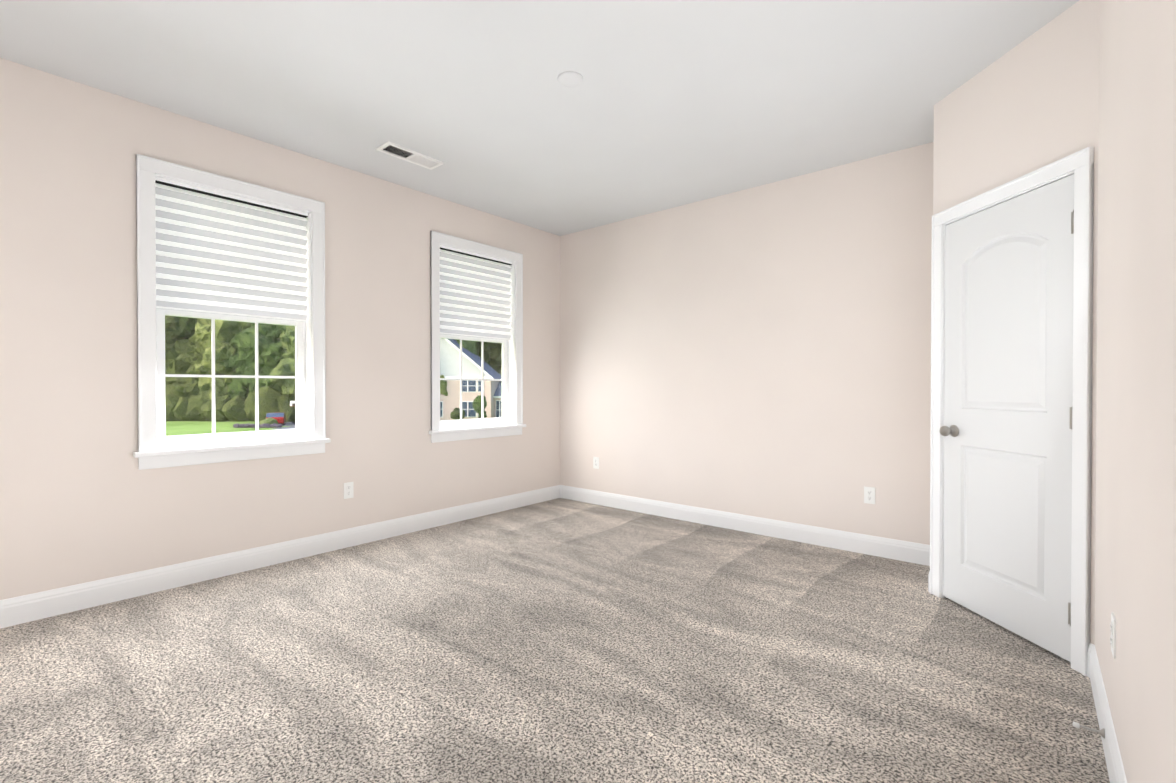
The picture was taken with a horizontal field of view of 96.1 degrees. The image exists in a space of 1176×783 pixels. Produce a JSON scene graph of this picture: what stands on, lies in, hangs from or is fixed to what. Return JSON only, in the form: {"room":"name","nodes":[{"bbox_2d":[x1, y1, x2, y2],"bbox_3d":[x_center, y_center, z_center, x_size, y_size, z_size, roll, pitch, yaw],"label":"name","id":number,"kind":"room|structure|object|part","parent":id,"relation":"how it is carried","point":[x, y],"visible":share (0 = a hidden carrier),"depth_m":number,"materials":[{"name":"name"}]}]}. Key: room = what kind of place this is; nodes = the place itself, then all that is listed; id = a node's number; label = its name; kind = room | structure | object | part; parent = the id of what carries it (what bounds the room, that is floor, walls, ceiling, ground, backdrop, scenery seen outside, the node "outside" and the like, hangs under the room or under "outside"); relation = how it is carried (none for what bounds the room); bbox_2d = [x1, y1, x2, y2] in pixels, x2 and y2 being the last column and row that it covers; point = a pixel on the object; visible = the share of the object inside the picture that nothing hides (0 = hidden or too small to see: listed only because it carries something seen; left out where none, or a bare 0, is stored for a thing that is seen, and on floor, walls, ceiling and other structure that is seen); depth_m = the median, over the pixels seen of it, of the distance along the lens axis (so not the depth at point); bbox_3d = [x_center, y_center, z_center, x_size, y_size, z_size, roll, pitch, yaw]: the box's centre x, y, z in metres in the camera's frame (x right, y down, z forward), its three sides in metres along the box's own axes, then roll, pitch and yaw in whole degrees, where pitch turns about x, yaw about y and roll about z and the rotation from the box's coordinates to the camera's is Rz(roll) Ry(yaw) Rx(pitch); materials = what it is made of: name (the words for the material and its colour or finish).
{"room":"bedroom","nodes":[
{"label":"bedroom","id":0,"kind":"room"},
{"bbox_2d":[0,58,559,599],"bbox_3d":[-1.952,-0.242,3.700,0.160,2.740,4.957,0,1,40],"label":"wall","id":1,"kind":"structure","parent":0,"point":[82,498],"depth_m":3.05,"materials":[{"name":"beige paint"}]},
{"bbox_2d":[136,154,325,451],"bbox_3d":[-2.223,-0.476,3.354,0.179,1.671,1.009,0,1,40],"label":"window","id":2,"kind":"structure","parent":1,"relation":"in","point":[224,256],"depth_m":3.29,"materials":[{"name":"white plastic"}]},
{"bbox_3d":[-2.268,-0.454,3.392,0.031,1.430,0.723,0,1,40],"label":"window glass","id":3,"kind":"part","parent":2,"relation":"part of","materials":[{"name":"clear glass"}]},
{"bbox_2d":[155,177,307,321],"bbox_3d":[-2.212,-0.853,3.341,0.042,0.747,0.825,0,1,40],"label":"shade","id":4,"kind":"object","parent":2,"relation":"attached to","point":[217,252],"depth_m":3.30,"materials":[{"name":"fabric"}]},
{"bbox_2d":[133,438,330,469],"bbox_3d":[-2.191,0.382,3.333,0.145,0.100,1.053,0,1,40],"label":"window sill","id":5,"kind":"structure","parent":1,"relation":"attached to","point":[178,456],"depth_m":3.24,"materials":[{"name":"white paint"}]},
{"bbox_2d":[0,485,559,628],"bbox_3d":[-1.885,1.062,3.655,0.014,0.133,4.957,0,1,40],"label":"baseboard","id":6,"kind":"structure","parent":1,"relation":"attached to","point":[62,601],"depth_m":3.26,"materials":[{"name":"white paint"}]},
{"bbox_2d":[344,482,353,498],"bbox_3d":[-1.736,0.717,3.833,0.008,0.115,0.070,0,1,40],"label":"electrical outlet","id":7,"kind":"object","parent":1,"relation":"attached to","point":[348,490],"visible":1,"depth_m":3.83,"materials":[{"name":"white plastic"}]},
{"bbox_2d":[430,231,522,430],"bbox_3d":[-1.022,-0.488,4.778,0.179,1.671,1.009,0,1,40],"label":"window","id":8,"kind":"structure","parent":1,"relation":"in","point":[475,296],"depth_m":4.79,"materials":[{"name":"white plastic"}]},
{"bbox_3d":[-1.067,-0.466,4.816,0.031,1.430,0.723,0,1,40],"label":"window glass","id":9,"kind":"part","parent":8,"relation":"part of","materials":[{"name":"clear glass"}]},
{"bbox_3d":[-1.064,-0.452,4.813,0.070,1.598,0.863,0,1,40],"label":"frame","id":10,"kind":"part","parent":8,"relation":"part of","materials":[{"name":"white plastic"}]},
{"bbox_2d":[440,245,511,339],"bbox_3d":[-1.011,-0.865,4.766,0.042,0.747,0.825,0,1,40],"label":"shade","id":11,"kind":"object","parent":8,"relation":"attached to","point":[475,294],"depth_m":4.75,"materials":[{"name":"fabric"}]},
{"bbox_2d":[429,424,525,442],"bbox_3d":[-0.989,0.370,4.757,0.145,0.100,1.053,0,1,40],"label":"window sill","id":12,"kind":"structure","parent":1,"relation":"attached to","point":[456,434],"depth_m":4.69,"materials":[{"name":"white paint"}]},
{"bbox_2d":[0,0,1078,235],"bbox_3d":[-0.373,-1.661,2.357,4.290,0.120,5.237,0,1,40],"label":"ceiling","id":13,"kind":"structure","parent":0,"point":[666,104],"depth_m":2.71,"materials":[{"name":"white paint"}]},
{"bbox_2d":[376,141,443,169],"bbox_3d":[-1.209,-1.606,3.608,0.160,0.010,0.420,0,1,40],"label":"ceiling vent","id":14,"kind":"object","parent":13,"relation":"in","point":[406,154],"visible":1,"depth_m":3.60,"materials":[{"name":"white metal"}]},
{"bbox_2d":[557,71,582,86],"bbox_3d":[-0.091,-1.597,2.710,0.132,0.014,0.132,0,1,40],"label":"cover plate","id":15,"kind":"object","parent":13,"relation":"attached to","point":[570,79],"visible":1,"depth_m":2.69,"materials":[{"name":"white paint"}]},
{"bbox_2d":[0,498,1109,782],"bbox_3d":[-0.373,1.199,2.381,4.290,0.120,5.237,0,1,40],"label":"floor","id":16,"kind":"structure","parent":0,"point":[560,640],"depth_m":2.14,"materials":[{"name":"carpet"}]},
{"bbox_2d":[560,142,933,544],"bbox_3d":[1.224,-0.247,4.356,4.130,2.740,0.140,0,1,40],"label":"wall","id":17,"kind":"structure","parent":0,"point":[762,351],"depth_m":4.12,"materials":[{"name":"beige paint"}]},
{"bbox_2d":[593,457,598,468],"bbox_3d":[0.079,0.706,5.232,0.070,0.115,0.008,0,1,40],"label":"electrical outlet","id":18,"kind":"object","parent":17,"relation":"attached to","point":[595,462],"visible":1,"depth_m":5.23,"materials":[{"name":"white plastic"}]},
{"bbox_2d":[560,485,929,564],"bbox_3d":[1.000,1.056,4.455,3.332,0.133,0.014,0,1,40],"label":"baseboard","id":19,"kind":"structure","parent":17,"relation":"attached to","point":[906,551],"depth_m":4.12,"materials":[{"name":"white paint"}]},
{"bbox_2d":[864,486,874,503],"bbox_3d":[1.948,0.719,3.656,0.070,0.115,0.008,0,1,40],"label":"electrical outlet","id":20,"kind":"object","parent":17,"relation":"attached to","point":[869,495],"visible":1,"depth_m":3.65,"materials":[{"name":"white plastic"}]},
{"bbox_2d":[933,0,1099,644],"bbox_3d":[2.037,-0.227,2.519,0.115,2.750,0.929,0,0,-5],"label":"wall","id":21,"kind":"structure","parent":0,"point":[1029,104],"depth_m":2.37,"materials":[{"name":"beige paint"}]},
{"bbox_2d":[924,553,929,592],"bbox_3d":[2.089,1.066,3.165,0.026,0.133,0.507,0,1,40],"label":"baseboard","id":22,"kind":"structure","parent":21,"relation":"attached to","point":[927,563],"depth_m":3.42,"materials":[{"name":"white paint"}]},
{"bbox_2d":[943,174,1073,661],"bbox_3d":[1.997,0.111,2.538,0.035,2.026,0.710,0,0,-5],"label":"closet door","id":23,"kind":"structure","parent":21,"relation":"in","point":[1008,384],"depth_m":2.47,"materials":[{"name":"white paint"}]},
{"bbox_2d":[939,425,958,436],"bbox_3d":[1.920,0.211,2.818,0.072,0.065,0.065,0,0,-5],"label":"door knob","id":24,"kind":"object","parent":23,"relation":"attached to","point":[952,430],"depth_m":2.81,"materials":[{"name":"grey metal"}]},
{"bbox_2d":[1068,210,1073,625],"bbox_3d":[2.019,0.110,2.189,0.044,1.723,0.025,0,0,-5],"label":"closet door hinges","id":25,"kind":"object","parent":23,"relation":"attached to","point":[1072,232],"visible":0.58,"depth_m":2.19,"materials":[{"name":"grey metal"}]},
{"bbox_2d":[930,147,1093,675],"bbox_3d":[2.024,0.080,2.540,0.138,2.116,0.856,0,0,-5],"label":"door frame","id":26,"kind":"structure","parent":21,"relation":"attached to","point":[1079,165],"depth_m":2.16,"materials":[{"name":"white paint"}]},
{"bbox_2d":[1087,643,1126,782],"bbox_3d":[0.783,1.087,0.658,0.021,0.133,3.818,0,1,40],"label":"baseboard","id":27,"kind":"structure","parent":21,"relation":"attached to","point":[1114,763],"depth_m":1.69,"materials":[{"name":"white paint"}]},
{"bbox_2d":[1072,722,1104,737],"bbox_3d":[1.601,1.079,1.691,0.075,0.029,0.029,0,1,40],"label":"door stop","id":28,"kind":"object","parent":27,"relation":"attached to","point":[1101,732],"visible":1,"depth_m":1.68,"materials":[{"name":"grey metal"}]},
{"bbox_2d":[1095,0,1175,782],"bbox_3d":[1.258,-0.220,1.085,0.140,2.740,5.097,0,1,40],"label":"wall","id":29,"kind":"structure","parent":0,"point":[1135,569],"depth_m":1.26,"materials":[{"name":"beige paint"}]},
{"bbox_2d":[1110,612,1115,658],"bbox_3d":[1.586,0.736,1.596,0.008,0.115,0.070,0,1,40],"label":"electrical outlet","id":30,"kind":"object","parent":29,"relation":"attached to","point":[1113,635],"visible":1,"depth_m":1.57,"materials":[{"name":"white plastic"}]},
{"label":"outside","id":31,"kind":"structure","parent":0,"visible":0},
{"bbox_2d":[166,420,288,435],"bbox_3d":[-26.187,3.621,120.929,380.000,0.300,400.000,0,0,2],"label":"lawn","id":32,"kind":"structure","parent":31,"point":[177,426],"depth_m":57.02,"materials":[{"name":"green plant"}]},
{"bbox_2d":[165,316,183,363],"bbox_3d":[-59.938,-3.601,72.189,8.636,14.939,9.197,0,0,2],"label":"tree","id":33,"kind":"object","parent":32,"relation":"on","point":[171,333],"depth_m":72.23,"materials":[{"name":"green plant"}]},
{"bbox_2d":[174,316,197,338],"bbox_3d":[-56.961,-7.179,79.037,12.042,21.984,11.608,0,0,2],"label":"tree","id":34,"kind":"object","parent":32,"relation":"on","point":[182,324],"depth_m":73.68,"materials":[{"name":"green plant"}]},
{"bbox_2d":[165,336,223,400],"bbox_3d":[-53.168,-2.261,74.126,11.237,12.511,11.926,0,0,2],"label":"tree","id":35,"kind":"object","parent":32,"relation":"on","point":[193,357],"depth_m":69.96,"materials":[{"name":"green plant"}]},
{"bbox_2d":[192,318,206,336],"bbox_3d":[-51.886,-5.671,77.376,10.945,18.996,9.634,0,0,2],"label":"tree","id":36,"kind":"object","parent":32,"relation":"on","point":[201,321],"depth_m":74.07,"materials":[{"name":"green plant"}]},
{"bbox_2d":[193,319,250,399],"bbox_3d":[-48.775,-4.037,72.650,10.816,15.804,8.958,0,0,2],"label":"tree","id":37,"kind":"object","parent":32,"relation":"on","point":[221,346],"depth_m":69.42,"materials":[{"name":"green plant"}]},
{"bbox_2d":[165,385,294,421],"bbox_3d":[-54.089,1.679,70.321,45.230,7.147,6.995,0,0,2],"label":"shrub","id":38,"kind":"object","parent":32,"relation":"on","point":[228,411],"depth_m":68.23,"materials":[{"name":"green plant"}]},
{"bbox_2d":[219,323,285,398],"bbox_3d":[-44.054,-3.116,72.293,11.553,15.318,10.830,0,0,2],"label":"tree","id":39,"kind":"object","parent":32,"relation":"on","point":[240,361],"depth_m":68.80,"materials":[{"name":"green plant"}]},
{"bbox_2d":[233,423,280,427],"bbox_3d":[-36.258,3.783,58.070,5.385,0.595,0.911,0,0,2],"label":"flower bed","id":40,"kind":"object","parent":32,"relation":"on","point":[267,425],"depth_m":57.84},
{"bbox_2d":[259,417,277,423],"bbox_3d":[-35.966,3.499,59.258,2.142,1.231,1.667,0,0,2],"label":"shrub","id":41,"kind":"object","parent":32,"relation":"on","point":[266,421],"depth_m":58.77,"materials":[{"name":"green plant"}]},
{"bbox_2d":[269,326,294,394],"bbox_3d":[-38.201,-3.183,71.572,10.046,14.114,12.213,0,0,2],"label":"tree","id":42,"kind":"object","parent":32,"relation":"on","point":[288,340],"depth_m":67.13,"materials":[{"name":"green plant"}]},
{"bbox_2d":[272,422,294,428],"bbox_3d":[-31.867,3.929,63.087,16.500,0.030,14.000,0,0,2],"label":"driveway","id":43,"kind":"structure","parent":32,"relation":"on","point":[290,425],"depth_m":59.51,"materials":[{"name":"grey concrete"}]},
{"bbox_2d":[266,412,285,424],"bbox_3d":[-37.026,3.216,62.744,1.780,1.460,4.580,0,1,-26],"label":"car","id":44,"kind":"object","parent":43,"relation":"on","point":[277,417],"depth_m":61.36,"materials":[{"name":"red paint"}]},
{"bbox_2d":[290,401,294,423],"bbox_3d":[-35.677,2.533,64.332,0.900,2.800,1.442,0,0,2],"label":"basketball hoop","id":45,"kind":"object","parent":43,"relation":"on","point":[292,403],"depth_m":64.10,"materials":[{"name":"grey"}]},
{"bbox_2d":[440,375,447,395],"bbox_3d":[-23.616,-2.846,73.115,10.426,14.026,11.787,0,0,2],"label":"tree","id":46,"kind":"object","parent":32,"relation":"on","point":[443,384],"depth_m":70.38,"materials":[{"name":"green plant"}]},
{"bbox_2d":[450,408,464,419],"bbox_3d":[-16.869,2.974,68.019,1.969,1.859,1.999,0,0,2],"label":"shrub","id":47,"kind":"object","parent":32,"relation":"on","point":[456,411],"depth_m":67.73,"materials":[{"name":"green plant"}]},
{"bbox_2d":[455,339,476,354],"bbox_3d":[-22.011,-7.959,78.478,12.145,23.552,12.256,0,0,2],"label":"tree","id":48,"kind":"object","parent":32,"relation":"on","point":[471,349],"depth_m":76.18,"materials":[{"name":"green plant"}]},
{"bbox_2d":[440,338,501,420],"bbox_3d":[-15.020,-2.142,75.428,24.550,11.970,11.010,0,0,2],"label":"house","id":49,"kind":"structure","parent":32,"relation":"on","point":[489,372],"depth_m":70.57,"materials":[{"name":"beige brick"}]},
{"bbox_2d":[472,395,486,417],"bbox_3d":[-13.653,2.187,66.482,1.795,3.457,2.347,0,0,2],"label":"ornamental tree","id":50,"kind":"object","parent":32,"relation":"on","point":[477,406],"depth_m":65.88,"materials":[{"name":"green plant"}]},
{"bbox_2d":[476,341,497,365],"bbox_3d":[-20.921,-8.695,88.486,13.933,24.862,12.279,0,0,2],"label":"tree","id":51,"kind":"object","parent":32,"relation":"on","point":[486,353],"depth_m":85.20,"materials":[{"name":"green plant"}]},
{"bbox_2d":[489,358,499,368],"bbox_3d":[-10.487,-7.493,92.332,15.110,22.395,13.743,0,0,2],"label":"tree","id":52,"kind":"object","parent":32,"relation":"on","point":[495,365],"depth_m":87.75,"materials":[{"name":"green plant"}]},
{"bbox_2d":[488,343,501,375],"bbox_3d":[-15.842,-8.459,90.084,14.613,24.364,16.237,0,0,2],"label":"tree","id":53,"kind":"object","parent":32,"relation":"on","point":[496,360],"depth_m":86.84,"materials":[{"name":"green plant"}]}
]}

